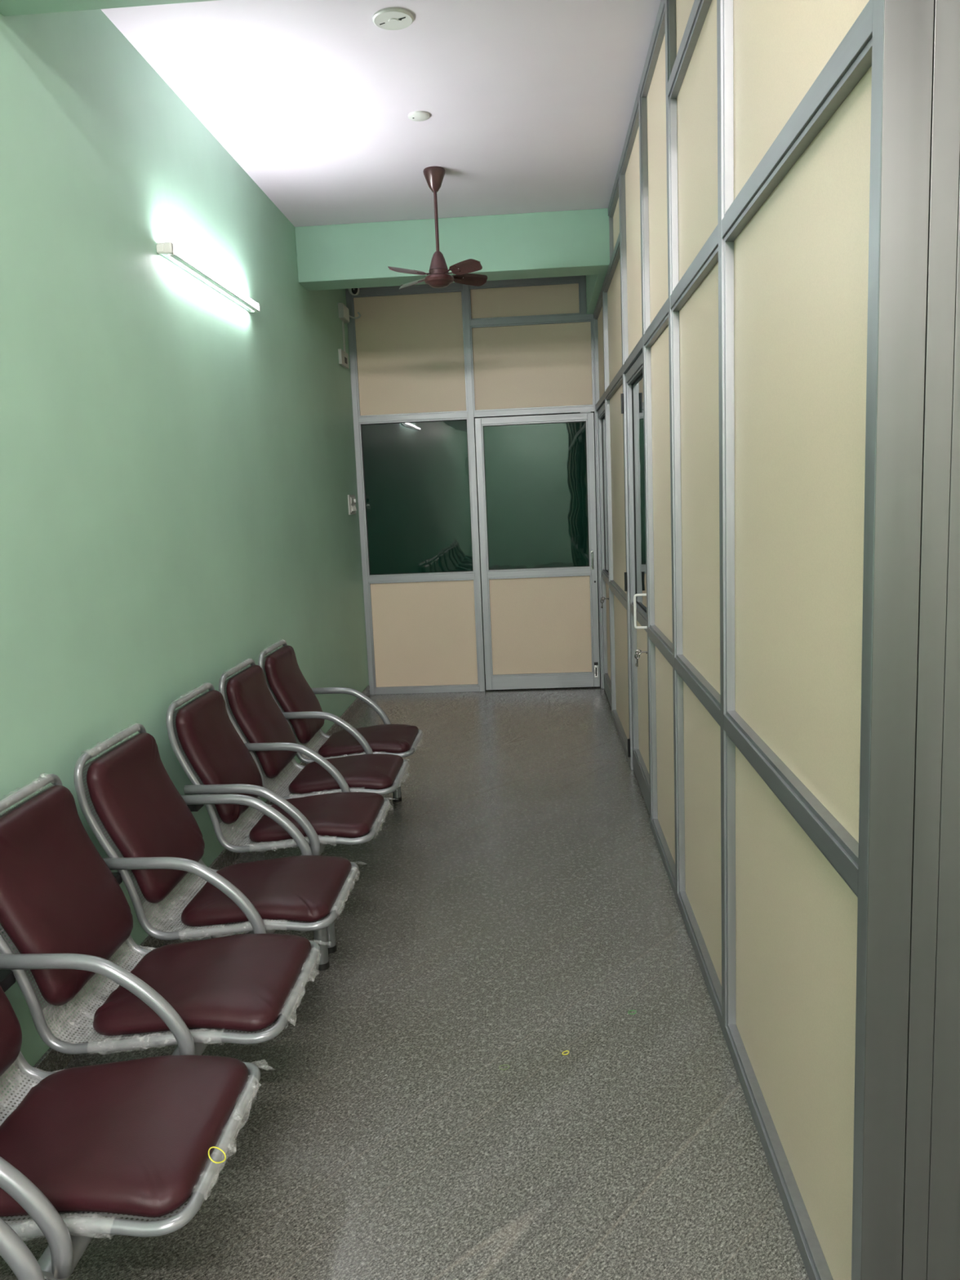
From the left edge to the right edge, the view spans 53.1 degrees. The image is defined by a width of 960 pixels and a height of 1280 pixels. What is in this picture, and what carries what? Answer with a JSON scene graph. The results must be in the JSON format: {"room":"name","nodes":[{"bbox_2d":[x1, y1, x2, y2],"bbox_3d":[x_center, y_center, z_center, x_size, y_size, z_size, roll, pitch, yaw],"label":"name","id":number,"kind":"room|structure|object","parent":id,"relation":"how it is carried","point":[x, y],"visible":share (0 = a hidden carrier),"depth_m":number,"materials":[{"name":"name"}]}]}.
{"room":"hospital interior","nodes":[
{"label":"hospital interior","id":0,"kind":"room"},
{"bbox_2d":[0,8,368,1101],"bbox_3d":[-1.346,-0.215,1.449,0.150,3.115,13.774,-2,8,4],"label":"wall","id":1,"kind":"structure","parent":0,"point":[178,473],"depth_m":3.32,"materials":[{"name":"green paint"}]},
{"bbox_2d":[0,684,369,1124],"bbox_3d":[-1.229,1.349,1.199,0.012,0.088,12.829,-2,8,4],"label":"baseboard","id":2,"kind":"structure","parent":1,"relation":"attached to","point":[52,1060],"depth_m":3.29,"materials":[{"name":"stone"}]},
{"bbox_2d":[155,241,260,312],"bbox_3d":[-1.123,-1.520,4.082,0.058,0.044,1.157,-2,8,4],"label":"tube light","id":3,"kind":"object","parent":1,"relation":"attached to","point":[167,250],"visible":1,"depth_m":3.91,"materials":[{"name":"white plastic"}]},
{"bbox_2d":[337,348,348,368],"bbox_3d":[-0.981,-2.024,6.922,0.024,0.104,0.260,-2,8,4],"label":"junction box","id":4,"kind":"object","parent":1,"relation":"attached to","point":[343,356],"visible":1,"depth_m":6.87,"materials":[{"name":"grey plastic"}]},
{"bbox_2d":[337,302,349,323],"bbox_3d":[-0.983,-2.361,6.942,0.039,0.104,0.220,-2,8,4],"label":"junction box","id":5,"kind":"object","parent":1,"relation":"attached to","point":[343,311],"visible":1,"depth_m":6.86,"materials":[{"name":"grey plastic"}]},
{"bbox_2d":[349,311,360,319],"bbox_3d":[-0.941,-2.406,7.108,0.043,0.050,0.133,4,11,37],"label":"cable","id":6,"kind":"object","parent":5,"relation":"attached to","point":[358,313],"visible":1,"depth_m":7.14,"materials":[{"name":"grey plastic"}]},
{"bbox_2d":[342,320,346,352],"bbox_3d":[-0.988,-2.199,6.975,0.014,0.221,0.016,-2,8,4],"label":"conduit","id":7,"kind":"object","parent":1,"relation":"attached to","point":[343,323],"visible":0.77,"depth_m":6.97,"materials":[{"name":"grey plastic"}]},
{"bbox_2d":[347,494,356,515],"bbox_3d":[-0.940,-0.977,6.952,0.033,0.139,0.305,-2,8,4],"label":"switch plate","id":8,"kind":"object","parent":1,"relation":"attached to","point":[351,498],"visible":1,"depth_m":6.94,"materials":[{"name":"grey plastic"}]},
{"bbox_2d":[348,288,359,295],"bbox_3d":[-0.924,-2.572,7.056,0.080,0.084,0.134,-2,8,4],"label":"security camera","id":9,"kind":"object","parent":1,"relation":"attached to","point":[354,291],"visible":0.69,"depth_m":7.01,"materials":[{"name":"grey plastic"}]},
{"bbox_2d":[100,0,661,226],"bbox_3d":[0.626,-1.859,0.988,4.350,0.132,13.974,-2,8,4],"label":"ceiling","id":10,"kind":"structure","parent":0,"point":[529,104],"depth_m":3.86,"materials":[{"name":"white paint"}]},
{"bbox_2d":[0,0,217,16],"bbox_3d":[0.706,-1.839,2.265,3.950,0.313,0.238,-2,8,4],"label":"beam","id":11,"kind":"structure","parent":10,"relation":"attached to","point":[7,7],"depth_m":2.48,"materials":[{"name":"green paint"}]},
{"bbox_2d":[387,166,487,288],"bbox_3d":[-0.213,-2.051,4.798,0.468,0.559,0.437,-2,8,4],"label":"ceiling fan","id":12,"kind":"object","parent":10,"relation":"hanging from","point":[438,276],"visible":1,"depth_m":4.78,"materials":[{"name":"brown metal"}]},
{"bbox_2d":[294,208,609,290],"bbox_3d":[0.012,-2.319,5.704,2.173,0.313,0.239,-2,8,4],"label":"beam","id":13,"kind":"structure","parent":10,"relation":"attached to","point":[575,242],"depth_m":5.60,"materials":[{"name":"green paint"}]},
{"bbox_2d":[586,274,605,314],"bbox_3d":[0.940,-2.461,6.398,0.397,0.313,1.278,-2,8,4],"label":"beam","id":14,"kind":"structure","parent":10,"relation":"attached to","point":[594,283],"depth_m":6.49,"materials":[{"name":"green paint"}]},
{"bbox_2d":[0,675,808,1279],"bbox_3d":[0.760,1.332,1.461,4.350,0.120,13.974,-2,8,4],"label":"floor","id":15,"kind":"structure","parent":0,"point":[517,900],"depth_m":2.58,"materials":[{"name":"tile"}]},
{"bbox_2d":[0,1217,44,1279],"bbox_3d":[-0.845,1.027,0.605,0.714,0.866,1.681,-2,8,4],"label":"bench","id":16,"kind":"object","parent":15,"relation":"on","point":[15,1253],"visible":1,"depth_m":1.39,"materials":[{"name":"silver metal"}]},
{"bbox_2d":[0,723,366,1279],"bbox_3d":[-0.750,0.773,2.298,0.709,0.866,1.681,-2,8,4],"label":"bench","id":17,"kind":"object","parent":15,"relation":"on","point":[132,1137],"visible":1,"depth_m":2.13,"materials":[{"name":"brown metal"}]},
{"bbox_2d":[0,985,22,1076],"bbox_3d":[-1.026,0.673,1.748,0.176,0.413,0.411,-2,8,4],"label":"backrest cushion","id":18,"kind":"object","parent":17,"relation":"on","point":[11,1033],"depth_m":1.91,"materials":[{"name":"red leather"}]},
{"bbox_2d":[0,785,133,1005],"bbox_3d":[-0.995,0.592,2.286,0.176,0.413,0.411,-2,8,4],"label":"backrest cushion","id":19,"kind":"object","parent":17,"relation":"on","point":[58,894],"depth_m":2.23,"materials":[{"name":"red leather"}]},
{"bbox_2d":[0,1054,248,1217],"bbox_3d":[-0.684,0.894,1.761,0.432,0.073,0.412,-2,8,4],"label":"seat cushion","id":20,"kind":"object","parent":17,"relation":"on","point":[132,1137],"depth_m":1.71,"materials":[{"name":"red leather"}]},
{"bbox_2d":[86,732,204,903],"bbox_3d":[-0.965,0.511,2.824,0.176,0.413,0.411,-2,8,4],"label":"backrest cushion","id":21,"kind":"object","parent":17,"relation":"on","point":[132,793],"depth_m":2.73,"materials":[{"name":"red leather"}]},
{"bbox_2d":[93,933,311,1035],"bbox_3d":[-0.653,0.813,2.300,0.432,0.073,0.412,-2,8,4],"label":"seat cushion","id":22,"kind":"object","parent":17,"relation":"on","point":[244,982],"depth_m":2.22,"materials":[{"name":"red leather"}]},
{"bbox_2d":[208,1146,226,1163],"bbox_3d":[-0.458,0.895,1.670,0.027,0.023,0.035,2,9,26],"label":"rubber band","id":23,"kind":"object","parent":17,"relation":"on","point":[220,1149],"visible":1,"depth_m":1.67,"materials":[{"name":"yellow rubber"}]},
{"bbox_2d":[181,855,351,926],"bbox_3d":[-0.623,0.732,2.837,0.432,0.074,0.412,-2,8,4],"label":"seat cushion","id":24,"kind":"object","parent":17,"relation":"on","point":[304,889],"depth_m":2.74,"materials":[{"name":"red leather"}]},
{"bbox_2d":[165,639,422,953],"bbox_3d":[-0.649,0.514,4.021,0.716,0.865,1.681,-2,8,4],"label":"bench","id":25,"kind":"object","parent":15,"relation":"on","point":[211,739],"visible":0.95,"depth_m":3.77,"materials":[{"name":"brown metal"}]},
{"bbox_2d":[175,689,262,824],"bbox_3d":[-0.927,0.414,3.471,0.177,0.413,0.411,-2,8,4],"label":"backrest cushion","id":26,"kind":"object","parent":25,"relation":"on","point":[207,737],"depth_m":3.37,"materials":[{"name":"red leather"}]},
{"bbox_2d":[226,664,297,778],"bbox_3d":[-0.897,0.333,4.009,0.177,0.413,0.411,-2,8,4],"label":"backrest cushion","id":27,"kind":"object","parent":25,"relation":"on","point":[251,704],"depth_m":3.90,"materials":[{"name":"red leather"}]},
{"bbox_2d":[264,645,324,743],"bbox_3d":[-0.866,0.252,4.547,0.178,0.413,0.411,-2,8,4],"label":"backrest cushion","id":28,"kind":"object","parent":25,"relation":"on","point":[286,680],"depth_m":4.43,"materials":[{"name":"red leather"}]},
{"bbox_2d":[248,791,384,842],"bbox_3d":[-0.586,0.635,3.484,0.432,0.073,0.412,-2,8,4],"label":"seat cushion","id":29,"kind":"object","parent":25,"relation":"on","point":[348,815],"depth_m":3.38,"materials":[{"name":"red leather"}]},
{"bbox_2d":[288,753,403,794],"bbox_3d":[-0.555,0.554,4.022,0.432,0.073,0.412,-2,8,4],"label":"seat cushion","id":30,"kind":"object","parent":25,"relation":"on","point":[371,771],"depth_m":3.90,"materials":[{"name":"red leather"}]},
{"bbox_2d":[318,724,418,757],"bbox_3d":[-0.525,0.472,4.560,0.432,0.074,0.412,-2,8,4],"label":"seat cushion","id":31,"kind":"object","parent":25,"relation":"on","point":[389,739],"depth_m":4.43,"materials":[{"name":"red leather"}]},
{"bbox_2d":[345,275,601,694],"bbox_3d":[0.000,-1.140,7.322,1.873,3.115,0.050,-2,8,4],"label":"wall","id":32,"kind":"structure","parent":0,"point":[526,346],"depth_m":7.21,"materials":[{"name":"metal"}]},
{"bbox_2d":[359,417,474,577],"bbox_3d":[-0.478,-1.083,7.355,0.829,1.168,0.031,-2,8,4],"label":"window","id":33,"kind":"structure","parent":32,"relation":"in","point":[416,479],"depth_m":7.36,"materials":[{"name":"green glass"}]},
{"bbox_2d":[474,412,599,689],"bbox_3d":[0.447,-0.655,7.348,0.891,2.090,0.091,-2,8,4],"label":"door","id":34,"kind":"structure","parent":32,"relation":"in","point":[535,474],"depth_m":7.37,"materials":[{"name":"metal"}]},
{"bbox_2d":[474,305,599,664],"bbox_3d":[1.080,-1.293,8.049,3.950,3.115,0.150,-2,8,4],"label":"door frame","id":35,"kind":"structure","parent":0,"point":[586,305],"depth_m":8.04,"materials":[{"name":"grey metal"}]},
{"bbox_2d":[593,0,884,1279],"bbox_3d":[0.740,-0.722,4.285,0.050,3.115,5.989,-2,8,4],"label":"wall","id":36,"kind":"structure","parent":0,"point":[744,206],"depth_m":2.12,"materials":[{"name":"metal"}]},
{"bbox_2d":[597,402,611,707],"bbox_3d":[0.910,-0.595,6.827,0.045,2.086,0.894,-2,8,4],"label":"door","id":37,"kind":"structure","parent":36,"relation":"in","point":[601,413],"depth_m":7.13,"materials":[{"name":"metal"}]},
{"bbox_2d":[600,596,608,608],"bbox_3d":[0.844,-0.253,6.472,0.067,0.077,0.022,-2,8,4],"label":"keys","id":38,"kind":"object","parent":37,"relation":"attached to","point":[602,597],"visible":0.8,"depth_m":6.47,"materials":[{"name":"silver metal"}]},
{"bbox_2d":[620,352,649,813],"bbox_3d":[0.754,-0.267,4.655,0.111,2.086,0.920,-2,8,4],"label":"door","id":39,"kind":"structure","parent":36,"relation":"in","point":[634,375],"depth_m":4.86,"materials":[{"name":"metal"}]},
{"bbox_2d":[634,649,647,666],"bbox_3d":[0.719,0.079,4.266,0.067,0.077,0.022,-2,8,4],"label":"keys","id":40,"kind":"object","parent":39,"relation":"attached to","point":[637,651],"visible":0.89,"depth_m":4.26,"materials":[{"name":"silver metal"}]},
{"bbox_2d":[860,0,959,1279],"bbox_3d":[1.610,-0.315,1.288,2.126,3.115,0.052,-2,8,4],"label":"wall","id":41,"kind":"structure","parent":0,"point":[910,1224],"depth_m":1.37,"materials":[{"name":"metal"}]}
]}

